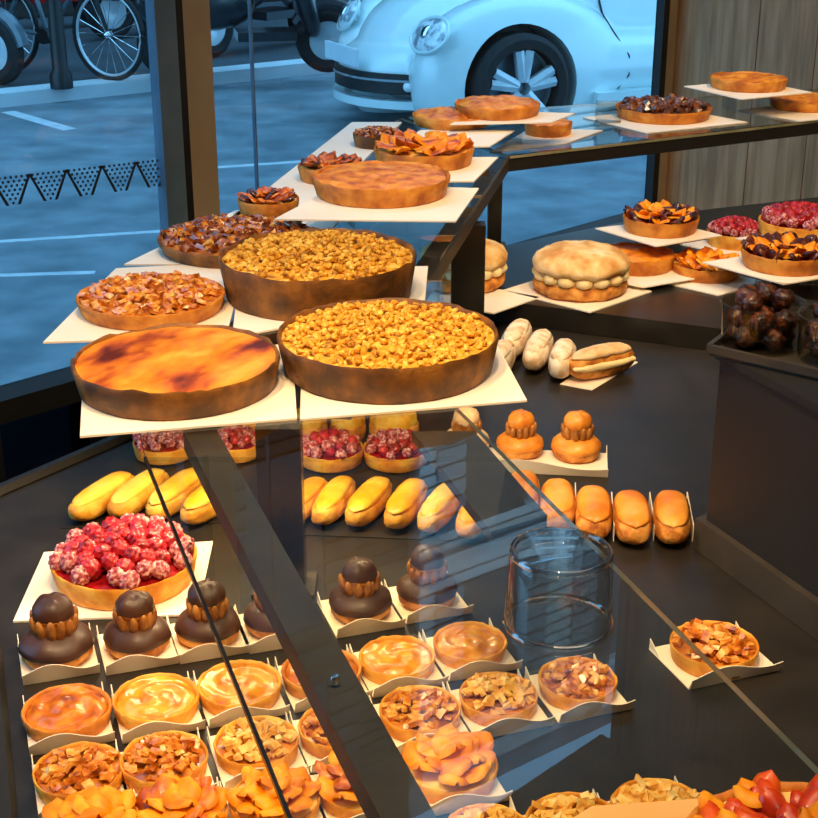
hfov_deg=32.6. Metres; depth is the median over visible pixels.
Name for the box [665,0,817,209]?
wall
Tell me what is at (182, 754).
tartlet
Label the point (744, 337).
praline
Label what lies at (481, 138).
cake board
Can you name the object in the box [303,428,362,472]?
tartlet
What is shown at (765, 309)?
praline
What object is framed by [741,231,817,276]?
tart
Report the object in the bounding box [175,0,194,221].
trim
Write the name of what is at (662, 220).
tart
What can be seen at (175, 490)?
eclair
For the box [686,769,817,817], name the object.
tart
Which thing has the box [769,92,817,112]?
tart
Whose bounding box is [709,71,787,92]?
tart
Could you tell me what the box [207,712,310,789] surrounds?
paper tray
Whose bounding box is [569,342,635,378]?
eclair
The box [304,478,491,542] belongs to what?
cake board
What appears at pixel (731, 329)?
praline
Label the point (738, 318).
praline
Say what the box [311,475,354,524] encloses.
eclair
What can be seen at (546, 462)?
paper tray
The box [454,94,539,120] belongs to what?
tart
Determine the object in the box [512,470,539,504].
eclair
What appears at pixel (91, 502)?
eclair
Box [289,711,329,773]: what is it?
paper tray
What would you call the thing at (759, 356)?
serving tray
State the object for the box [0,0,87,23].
motor scooter
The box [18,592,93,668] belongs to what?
religieuse
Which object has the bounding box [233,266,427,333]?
cake board
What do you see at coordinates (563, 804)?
tartlet
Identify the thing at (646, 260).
tart
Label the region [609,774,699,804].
tartlet
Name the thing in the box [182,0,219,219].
trim
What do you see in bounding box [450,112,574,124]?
cake board
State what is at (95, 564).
tart
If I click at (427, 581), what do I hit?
religieuse
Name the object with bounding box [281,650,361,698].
tartlet
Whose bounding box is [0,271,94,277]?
street marking
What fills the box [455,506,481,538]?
eclair
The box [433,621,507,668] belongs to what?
tartlet
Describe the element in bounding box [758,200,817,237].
tart
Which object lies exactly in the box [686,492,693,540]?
divider
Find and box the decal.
[0,159,159,205]
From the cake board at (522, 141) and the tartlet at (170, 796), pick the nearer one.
the tartlet at (170, 796)
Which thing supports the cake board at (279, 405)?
on the glass shelf at (267, 536)
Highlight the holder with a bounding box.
[595,100,621,121]
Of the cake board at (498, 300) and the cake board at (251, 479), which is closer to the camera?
the cake board at (251, 479)
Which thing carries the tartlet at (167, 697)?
on the paper tray at (127, 735)
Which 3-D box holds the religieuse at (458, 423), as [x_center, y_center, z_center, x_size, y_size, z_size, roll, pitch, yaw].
[0.086,0.029,2.123,0.074,0.067,0.072,-18,28,-38]
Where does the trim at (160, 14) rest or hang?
attached to the wall
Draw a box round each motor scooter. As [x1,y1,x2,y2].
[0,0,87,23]
[0,7,29,83]
[85,0,133,39]
[130,0,346,72]
[211,0,297,57]
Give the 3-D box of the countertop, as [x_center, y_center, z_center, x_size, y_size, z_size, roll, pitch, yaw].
[0.310,0.396,2.364,1.880,0.812,2.503,0,22,0]
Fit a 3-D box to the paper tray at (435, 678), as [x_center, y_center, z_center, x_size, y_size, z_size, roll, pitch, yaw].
[-0.012,0.281,1.556,0.085,0.024,0.099,-7,23,-17]
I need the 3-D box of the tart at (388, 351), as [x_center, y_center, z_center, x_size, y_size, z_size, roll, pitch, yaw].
[-0.026,-0.082,1.727,0.272,0.065,0.273,10,24,24]
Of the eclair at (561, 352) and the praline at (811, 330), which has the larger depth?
the eclair at (561, 352)
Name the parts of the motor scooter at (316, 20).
footboard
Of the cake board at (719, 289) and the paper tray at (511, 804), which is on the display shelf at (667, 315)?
the cake board at (719, 289)
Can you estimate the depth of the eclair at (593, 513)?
1.84 m
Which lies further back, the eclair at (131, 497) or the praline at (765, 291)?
the eclair at (131, 497)
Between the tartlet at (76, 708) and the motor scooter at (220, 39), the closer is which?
the tartlet at (76, 708)
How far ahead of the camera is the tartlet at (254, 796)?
1.31 m
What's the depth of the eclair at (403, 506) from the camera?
1.88 m
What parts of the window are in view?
trim, trim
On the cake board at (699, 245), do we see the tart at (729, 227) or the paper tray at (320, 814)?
the tart at (729, 227)
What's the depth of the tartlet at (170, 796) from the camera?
1.30 m
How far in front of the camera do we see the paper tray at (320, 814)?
1.33 m
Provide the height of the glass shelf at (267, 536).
0.254 m
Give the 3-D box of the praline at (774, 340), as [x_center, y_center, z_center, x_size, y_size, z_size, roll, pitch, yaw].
[0.444,-0.084,1.708,0.029,0.030,0.029,-1,22,-4]
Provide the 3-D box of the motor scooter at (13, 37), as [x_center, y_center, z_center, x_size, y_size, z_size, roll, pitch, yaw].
[-3.635,-3.057,10.706,1.855,1.038,0.700,11,24,26]
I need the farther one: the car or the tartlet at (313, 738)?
the car
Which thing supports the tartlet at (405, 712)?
on the paper tray at (461, 727)
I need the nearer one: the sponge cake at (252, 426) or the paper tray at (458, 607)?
the paper tray at (458, 607)
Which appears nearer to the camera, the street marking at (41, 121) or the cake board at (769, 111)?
the cake board at (769, 111)
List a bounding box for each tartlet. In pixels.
[21,683,111,741]
[32,741,123,803]
[41,785,138,817]
[112,673,199,729]
[119,730,207,792]
[132,429,189,464]
[135,772,227,817]
[197,659,281,714]
[213,715,298,775]
[217,425,255,462]
[226,758,321,817]
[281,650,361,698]
[298,708,332,758]
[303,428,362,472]
[314,750,363,817]
[358,635,435,684]
[363,428,426,472]
[379,685,460,741]
[402,723,498,803]
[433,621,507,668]
[448,803,524,817]
[459,671,537,725]
[525,791,609,817]
[538,655,617,710]
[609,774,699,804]
[669,618,759,678]
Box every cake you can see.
[220,424,255,430]
[296,408,327,434]
[330,416,365,438]
[369,411,418,433]
[419,238,507,293]
[532,240,630,301]
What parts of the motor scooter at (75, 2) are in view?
footboard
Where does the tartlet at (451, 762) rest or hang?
on the paper tray at (450, 804)
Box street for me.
[0,72,647,384]
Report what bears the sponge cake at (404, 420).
on the countertop
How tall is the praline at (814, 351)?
0.031 m
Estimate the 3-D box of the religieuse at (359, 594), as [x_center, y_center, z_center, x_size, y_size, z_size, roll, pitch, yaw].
[-0.059,0.211,1.662,0.077,0.071,0.078,16,27,35]
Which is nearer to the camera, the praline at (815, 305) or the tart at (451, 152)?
the praline at (815, 305)
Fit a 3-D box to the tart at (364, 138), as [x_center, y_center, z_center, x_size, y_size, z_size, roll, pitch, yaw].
[-0.067,-0.594,3.039,0.109,0.042,0.110,-1,22,-2]
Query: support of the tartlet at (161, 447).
on the countertop
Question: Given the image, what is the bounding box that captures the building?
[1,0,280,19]
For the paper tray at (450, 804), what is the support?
on the countertop
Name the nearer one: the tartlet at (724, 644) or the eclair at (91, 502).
the tartlet at (724, 644)
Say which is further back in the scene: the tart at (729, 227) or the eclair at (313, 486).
the tart at (729, 227)
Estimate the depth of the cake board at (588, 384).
2.40 m
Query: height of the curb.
0.300 m
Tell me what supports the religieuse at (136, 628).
on the paper tray at (168, 655)
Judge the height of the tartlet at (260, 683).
0.020 m
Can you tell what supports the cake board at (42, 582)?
on the countertop
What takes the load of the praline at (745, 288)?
in the tub at (802, 327)
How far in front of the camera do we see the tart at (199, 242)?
2.21 m
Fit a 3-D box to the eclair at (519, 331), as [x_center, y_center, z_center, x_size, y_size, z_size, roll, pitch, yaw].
[0.194,-0.128,2.535,0.044,0.054,0.142,7,23,16]
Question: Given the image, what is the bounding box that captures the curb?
[0,59,332,107]
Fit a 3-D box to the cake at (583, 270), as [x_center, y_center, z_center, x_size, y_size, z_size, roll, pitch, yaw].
[0.336,-0.275,2.729,0.190,0.094,0.190,9,23,21]
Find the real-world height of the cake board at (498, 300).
0.002 m
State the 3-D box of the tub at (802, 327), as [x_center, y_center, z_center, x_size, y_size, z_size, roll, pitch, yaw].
[0.436,-0.106,1.729,0.106,0.055,0.106,0,22,0]
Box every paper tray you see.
[17,624,99,685]
[22,682,114,755]
[31,739,124,817]
[96,614,180,675]
[111,671,204,743]
[115,727,216,796]
[167,604,252,663]
[193,658,289,728]
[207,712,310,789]
[219,764,325,817]
[233,606,282,653]
[275,644,372,712]
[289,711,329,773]
[306,765,365,817]
[317,582,405,637]
[349,632,448,697]
[369,682,467,754]
[384,572,473,623]
[422,618,522,681]
[429,778,512,815]
[446,668,554,736]
[489,447,607,476]
[509,796,515,810]
[524,654,634,723]
[597,776,677,802]
[649,621,783,689]
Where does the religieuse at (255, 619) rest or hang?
on the paper tray at (271, 642)
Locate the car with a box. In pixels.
[325,0,656,140]
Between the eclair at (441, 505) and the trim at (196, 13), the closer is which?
the eclair at (441, 505)
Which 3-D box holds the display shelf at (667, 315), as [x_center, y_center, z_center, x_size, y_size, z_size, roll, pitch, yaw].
[0.644,-0.322,3.037,1.235,0.044,1.446,3,22,7]
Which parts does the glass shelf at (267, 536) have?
post, foot plate, rail, glass pane, rail, post, post, glass pane, rail, glass pane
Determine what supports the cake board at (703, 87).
on the acrylic riser
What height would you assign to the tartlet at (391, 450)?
0.045 m
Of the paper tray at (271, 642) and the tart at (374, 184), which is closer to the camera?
the paper tray at (271, 642)
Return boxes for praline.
[727,303,751,327]
[727,323,738,338]
[733,325,756,347]
[735,284,757,303]
[738,291,762,314]
[748,311,771,335]
[756,327,771,343]
[757,283,776,305]
[758,305,774,323]
[761,328,785,352]
[769,305,779,312]
[770,288,794,310]
[773,308,796,333]
[774,325,795,343]
[804,336,817,351]
[805,318,817,341]
[811,343,817,359]
[813,301,817,317]
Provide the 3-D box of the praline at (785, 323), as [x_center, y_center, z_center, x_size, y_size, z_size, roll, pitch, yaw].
[0.459,-0.108,1.710,0.029,0.030,0.027,0,22,1]
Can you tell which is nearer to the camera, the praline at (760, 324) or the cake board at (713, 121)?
the praline at (760, 324)
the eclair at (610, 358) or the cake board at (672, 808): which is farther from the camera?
the eclair at (610, 358)
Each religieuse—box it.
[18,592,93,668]
[103,590,171,658]
[174,578,240,647]
[243,593,274,638]
[329,556,391,623]
[396,544,456,610]
[447,407,489,446]
[496,409,543,459]
[551,410,601,463]
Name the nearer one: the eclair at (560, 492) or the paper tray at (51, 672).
the paper tray at (51, 672)
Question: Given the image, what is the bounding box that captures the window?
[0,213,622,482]
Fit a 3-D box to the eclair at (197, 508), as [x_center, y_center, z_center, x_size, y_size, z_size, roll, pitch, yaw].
[-0.270,0.122,1.925,0.041,0.042,0.135,10,24,24]
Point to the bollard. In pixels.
(60, 76)
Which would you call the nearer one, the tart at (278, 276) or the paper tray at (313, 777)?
the paper tray at (313, 777)
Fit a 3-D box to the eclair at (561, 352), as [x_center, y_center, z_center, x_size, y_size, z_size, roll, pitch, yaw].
[0.267,-0.089,2.438,0.045,0.055,0.121,5,22,12]
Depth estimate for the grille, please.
9.08 m
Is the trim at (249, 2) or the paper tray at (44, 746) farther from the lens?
the trim at (249, 2)
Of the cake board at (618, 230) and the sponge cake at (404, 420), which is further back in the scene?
the cake board at (618, 230)
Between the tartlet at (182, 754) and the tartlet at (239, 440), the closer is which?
the tartlet at (182, 754)
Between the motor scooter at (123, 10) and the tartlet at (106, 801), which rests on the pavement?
the motor scooter at (123, 10)
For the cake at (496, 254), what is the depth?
2.72 m
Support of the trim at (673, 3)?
attached to the wall
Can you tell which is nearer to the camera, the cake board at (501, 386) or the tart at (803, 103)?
the cake board at (501, 386)
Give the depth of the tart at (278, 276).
1.94 m
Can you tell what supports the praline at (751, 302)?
in the tub at (802, 327)
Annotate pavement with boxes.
[0,0,361,87]
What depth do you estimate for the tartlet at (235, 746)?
1.40 m
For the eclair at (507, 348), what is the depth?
2.42 m
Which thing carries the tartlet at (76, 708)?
on the paper tray at (44, 746)
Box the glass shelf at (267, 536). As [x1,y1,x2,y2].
[139,89,817,817]
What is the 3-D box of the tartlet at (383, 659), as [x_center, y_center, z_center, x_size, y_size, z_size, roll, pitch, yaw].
[-0.013,0.280,1.560,0.086,0.019,0.085,16,27,35]
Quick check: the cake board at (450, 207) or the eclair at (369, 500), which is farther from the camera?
the cake board at (450, 207)
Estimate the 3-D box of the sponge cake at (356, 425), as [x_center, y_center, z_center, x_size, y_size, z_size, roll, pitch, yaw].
[-0.095,0.020,2.173,0.056,0.047,0.056,-10,24,-23]
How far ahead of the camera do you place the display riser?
1.68 m
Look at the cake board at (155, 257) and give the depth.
2.21 m
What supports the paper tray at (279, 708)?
on the countertop
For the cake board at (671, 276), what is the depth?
2.78 m
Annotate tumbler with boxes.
[502,527,613,649]
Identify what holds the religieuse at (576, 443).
on the paper tray at (546, 462)
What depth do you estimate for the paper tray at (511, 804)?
1.33 m
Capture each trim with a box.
[145,0,187,229]
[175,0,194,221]
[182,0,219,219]
[247,0,258,190]
[644,0,670,203]
[657,0,677,202]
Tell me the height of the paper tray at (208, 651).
0.024 m
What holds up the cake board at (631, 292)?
on the display shelf at (667, 315)
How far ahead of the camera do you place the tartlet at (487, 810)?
1.29 m
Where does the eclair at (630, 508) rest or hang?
on the countertop
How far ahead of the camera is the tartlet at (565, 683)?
1.50 m
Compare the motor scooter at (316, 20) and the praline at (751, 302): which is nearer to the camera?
the praline at (751, 302)
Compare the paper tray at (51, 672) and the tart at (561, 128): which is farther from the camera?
the tart at (561, 128)
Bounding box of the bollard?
[46,0,72,89]
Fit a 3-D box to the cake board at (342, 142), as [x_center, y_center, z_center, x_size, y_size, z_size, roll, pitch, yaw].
[-0.161,-0.496,2.856,0.132,0.002,1.012,4,22,10]
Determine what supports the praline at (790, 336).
in the tub at (802, 327)
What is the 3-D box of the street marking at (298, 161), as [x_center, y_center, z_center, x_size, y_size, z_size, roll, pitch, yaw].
[-0.815,-1.473,8.402,0.708,0.004,0.060,-7,23,-18]
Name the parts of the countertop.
edge rail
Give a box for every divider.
[611,492,614,540]
[648,492,654,540]
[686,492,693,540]
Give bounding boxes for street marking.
[0,230,159,242]
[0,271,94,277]
[1,111,76,130]
[218,160,300,168]
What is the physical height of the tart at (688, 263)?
0.048 m
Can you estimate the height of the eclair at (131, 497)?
0.040 m
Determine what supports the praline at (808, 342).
in the tub at (800, 310)
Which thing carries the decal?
attached to the window
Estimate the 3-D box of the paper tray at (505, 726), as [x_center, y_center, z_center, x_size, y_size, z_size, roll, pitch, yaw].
[0.096,0.309,1.484,0.085,0.024,0.099,-7,23,-17]
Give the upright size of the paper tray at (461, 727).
0.024 m
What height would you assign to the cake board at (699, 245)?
0.002 m
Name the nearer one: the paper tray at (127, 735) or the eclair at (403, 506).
the paper tray at (127, 735)
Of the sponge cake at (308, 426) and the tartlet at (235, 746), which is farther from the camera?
the sponge cake at (308, 426)
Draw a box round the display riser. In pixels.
[693,357,817,640]
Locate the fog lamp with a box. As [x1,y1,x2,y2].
[403,83,410,91]
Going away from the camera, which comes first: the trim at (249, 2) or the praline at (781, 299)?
the praline at (781, 299)
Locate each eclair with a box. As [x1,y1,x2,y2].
[68,471,134,520]
[107,468,169,517]
[145,468,201,518]
[180,486,216,524]
[304,477,327,519]
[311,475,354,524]
[345,476,391,526]
[384,478,426,528]
[417,483,460,532]
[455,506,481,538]
[498,339,515,368]
[501,318,531,357]
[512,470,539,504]
[522,329,553,369]
[539,478,575,529]
[548,338,575,378]
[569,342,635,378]
[575,485,612,538]
[612,490,651,544]
[652,490,690,543]
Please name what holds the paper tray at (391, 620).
on the countertop
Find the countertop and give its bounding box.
[0,322,817,817]
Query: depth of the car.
9.03 m
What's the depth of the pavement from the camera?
12.16 m
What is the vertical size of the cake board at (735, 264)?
0.002 m
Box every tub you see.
[720,297,808,354]
[797,310,816,363]
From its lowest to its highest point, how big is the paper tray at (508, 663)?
0.024 m
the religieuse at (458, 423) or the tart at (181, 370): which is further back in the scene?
the religieuse at (458, 423)
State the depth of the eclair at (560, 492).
1.87 m
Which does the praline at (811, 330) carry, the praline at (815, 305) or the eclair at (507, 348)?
the praline at (815, 305)
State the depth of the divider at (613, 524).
1.87 m
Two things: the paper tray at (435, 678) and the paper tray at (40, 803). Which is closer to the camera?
the paper tray at (40, 803)
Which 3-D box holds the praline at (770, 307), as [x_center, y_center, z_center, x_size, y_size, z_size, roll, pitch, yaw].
[0.460,-0.120,1.740,0.028,0.029,0.032,-2,22,-4]
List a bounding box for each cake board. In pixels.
[13,541,212,622]
[43,265,233,343]
[60,470,257,528]
[80,345,296,437]
[124,210,339,265]
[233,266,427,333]
[234,122,401,222]
[274,187,478,222]
[300,345,526,420]
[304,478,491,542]
[416,130,514,147]
[427,289,538,313]
[449,157,497,182]
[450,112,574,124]
[490,129,602,152]
[505,281,651,312]
[560,361,637,390]
[573,799,697,817]
[583,114,747,133]
[595,225,721,246]
[627,270,693,287]
[666,275,771,295]
[680,240,741,256]
[684,84,811,99]
[702,256,817,284]
[738,106,817,121]
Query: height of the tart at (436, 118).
0.034 m
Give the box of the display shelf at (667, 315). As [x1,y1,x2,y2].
[484,197,817,349]
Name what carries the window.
in the wall
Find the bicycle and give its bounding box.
[0,0,145,80]
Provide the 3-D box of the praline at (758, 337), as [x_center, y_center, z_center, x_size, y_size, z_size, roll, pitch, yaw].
[0.436,-0.095,1.734,0.029,0.028,0.031,5,22,13]
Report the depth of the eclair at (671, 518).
1.83 m
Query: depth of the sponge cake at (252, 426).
2.15 m
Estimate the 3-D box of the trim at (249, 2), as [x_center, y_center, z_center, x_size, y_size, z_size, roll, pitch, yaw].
[-0.358,-1.601,2.863,0.004,2.950,0.010,-20,29,-41]
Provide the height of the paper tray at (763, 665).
0.024 m
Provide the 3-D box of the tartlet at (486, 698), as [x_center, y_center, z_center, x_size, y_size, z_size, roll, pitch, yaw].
[0.095,0.304,1.486,0.084,0.029,0.084,16,27,34]
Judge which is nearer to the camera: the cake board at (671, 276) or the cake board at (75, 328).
the cake board at (75, 328)
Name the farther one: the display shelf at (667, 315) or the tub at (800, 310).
the display shelf at (667, 315)
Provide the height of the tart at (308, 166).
0.050 m
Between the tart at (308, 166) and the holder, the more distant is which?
the holder
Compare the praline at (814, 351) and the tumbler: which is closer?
the tumbler
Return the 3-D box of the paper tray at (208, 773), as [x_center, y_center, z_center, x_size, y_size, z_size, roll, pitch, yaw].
[-0.241,0.351,1.381,0.085,0.024,0.099,-7,23,-17]
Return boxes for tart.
[48,513,196,610]
[70,322,280,420]
[75,270,225,330]
[157,213,309,267]
[218,227,416,320]
[237,186,298,216]
[277,298,498,404]
[298,150,361,184]
[311,160,450,208]
[353,125,399,149]
[373,128,474,170]
[412,106,488,130]
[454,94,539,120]
[525,119,572,137]
[611,242,674,276]
[615,92,712,124]
[623,199,699,238]
[672,246,738,283]
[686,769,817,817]
[706,215,760,250]
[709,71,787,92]
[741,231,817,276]
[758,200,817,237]
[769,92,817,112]
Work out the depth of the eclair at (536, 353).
2.44 m
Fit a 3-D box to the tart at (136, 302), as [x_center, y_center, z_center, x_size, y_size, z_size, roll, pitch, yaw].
[-0.360,-0.158,1.952,0.205,0.040,0.206,10,24,23]
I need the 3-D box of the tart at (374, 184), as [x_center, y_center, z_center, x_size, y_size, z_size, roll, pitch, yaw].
[-0.048,-0.388,2.404,0.238,0.036,0.236,-8,23,-19]
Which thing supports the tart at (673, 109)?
on the cake board at (713, 121)
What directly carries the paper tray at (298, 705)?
on the countertop
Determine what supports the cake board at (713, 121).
on the glass shelf at (267, 536)
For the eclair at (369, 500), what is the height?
0.043 m
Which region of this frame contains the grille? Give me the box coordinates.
[335,61,410,94]
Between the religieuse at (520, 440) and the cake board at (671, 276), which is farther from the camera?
the cake board at (671, 276)
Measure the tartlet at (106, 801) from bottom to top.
0.045 m
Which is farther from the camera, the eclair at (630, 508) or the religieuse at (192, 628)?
the eclair at (630, 508)
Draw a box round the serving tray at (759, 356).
[706,297,817,380]
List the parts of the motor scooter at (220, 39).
footboard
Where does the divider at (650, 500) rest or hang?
on the countertop
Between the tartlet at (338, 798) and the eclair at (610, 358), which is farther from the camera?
the eclair at (610, 358)
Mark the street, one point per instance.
(297, 115)
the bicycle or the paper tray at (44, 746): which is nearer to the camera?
the paper tray at (44, 746)
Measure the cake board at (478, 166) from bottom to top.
0.002 m
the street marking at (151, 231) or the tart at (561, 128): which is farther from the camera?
the street marking at (151, 231)
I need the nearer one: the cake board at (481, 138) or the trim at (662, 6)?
the cake board at (481, 138)
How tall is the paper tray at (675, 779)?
0.024 m
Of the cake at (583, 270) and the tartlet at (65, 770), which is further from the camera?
the cake at (583, 270)
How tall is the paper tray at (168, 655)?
0.024 m
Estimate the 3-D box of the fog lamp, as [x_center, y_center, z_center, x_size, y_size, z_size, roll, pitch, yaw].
[-0.001,-2.073,9.009,0.082,0.072,0.072,-10,24,-23]
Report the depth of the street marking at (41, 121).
9.73 m
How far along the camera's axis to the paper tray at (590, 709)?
1.48 m

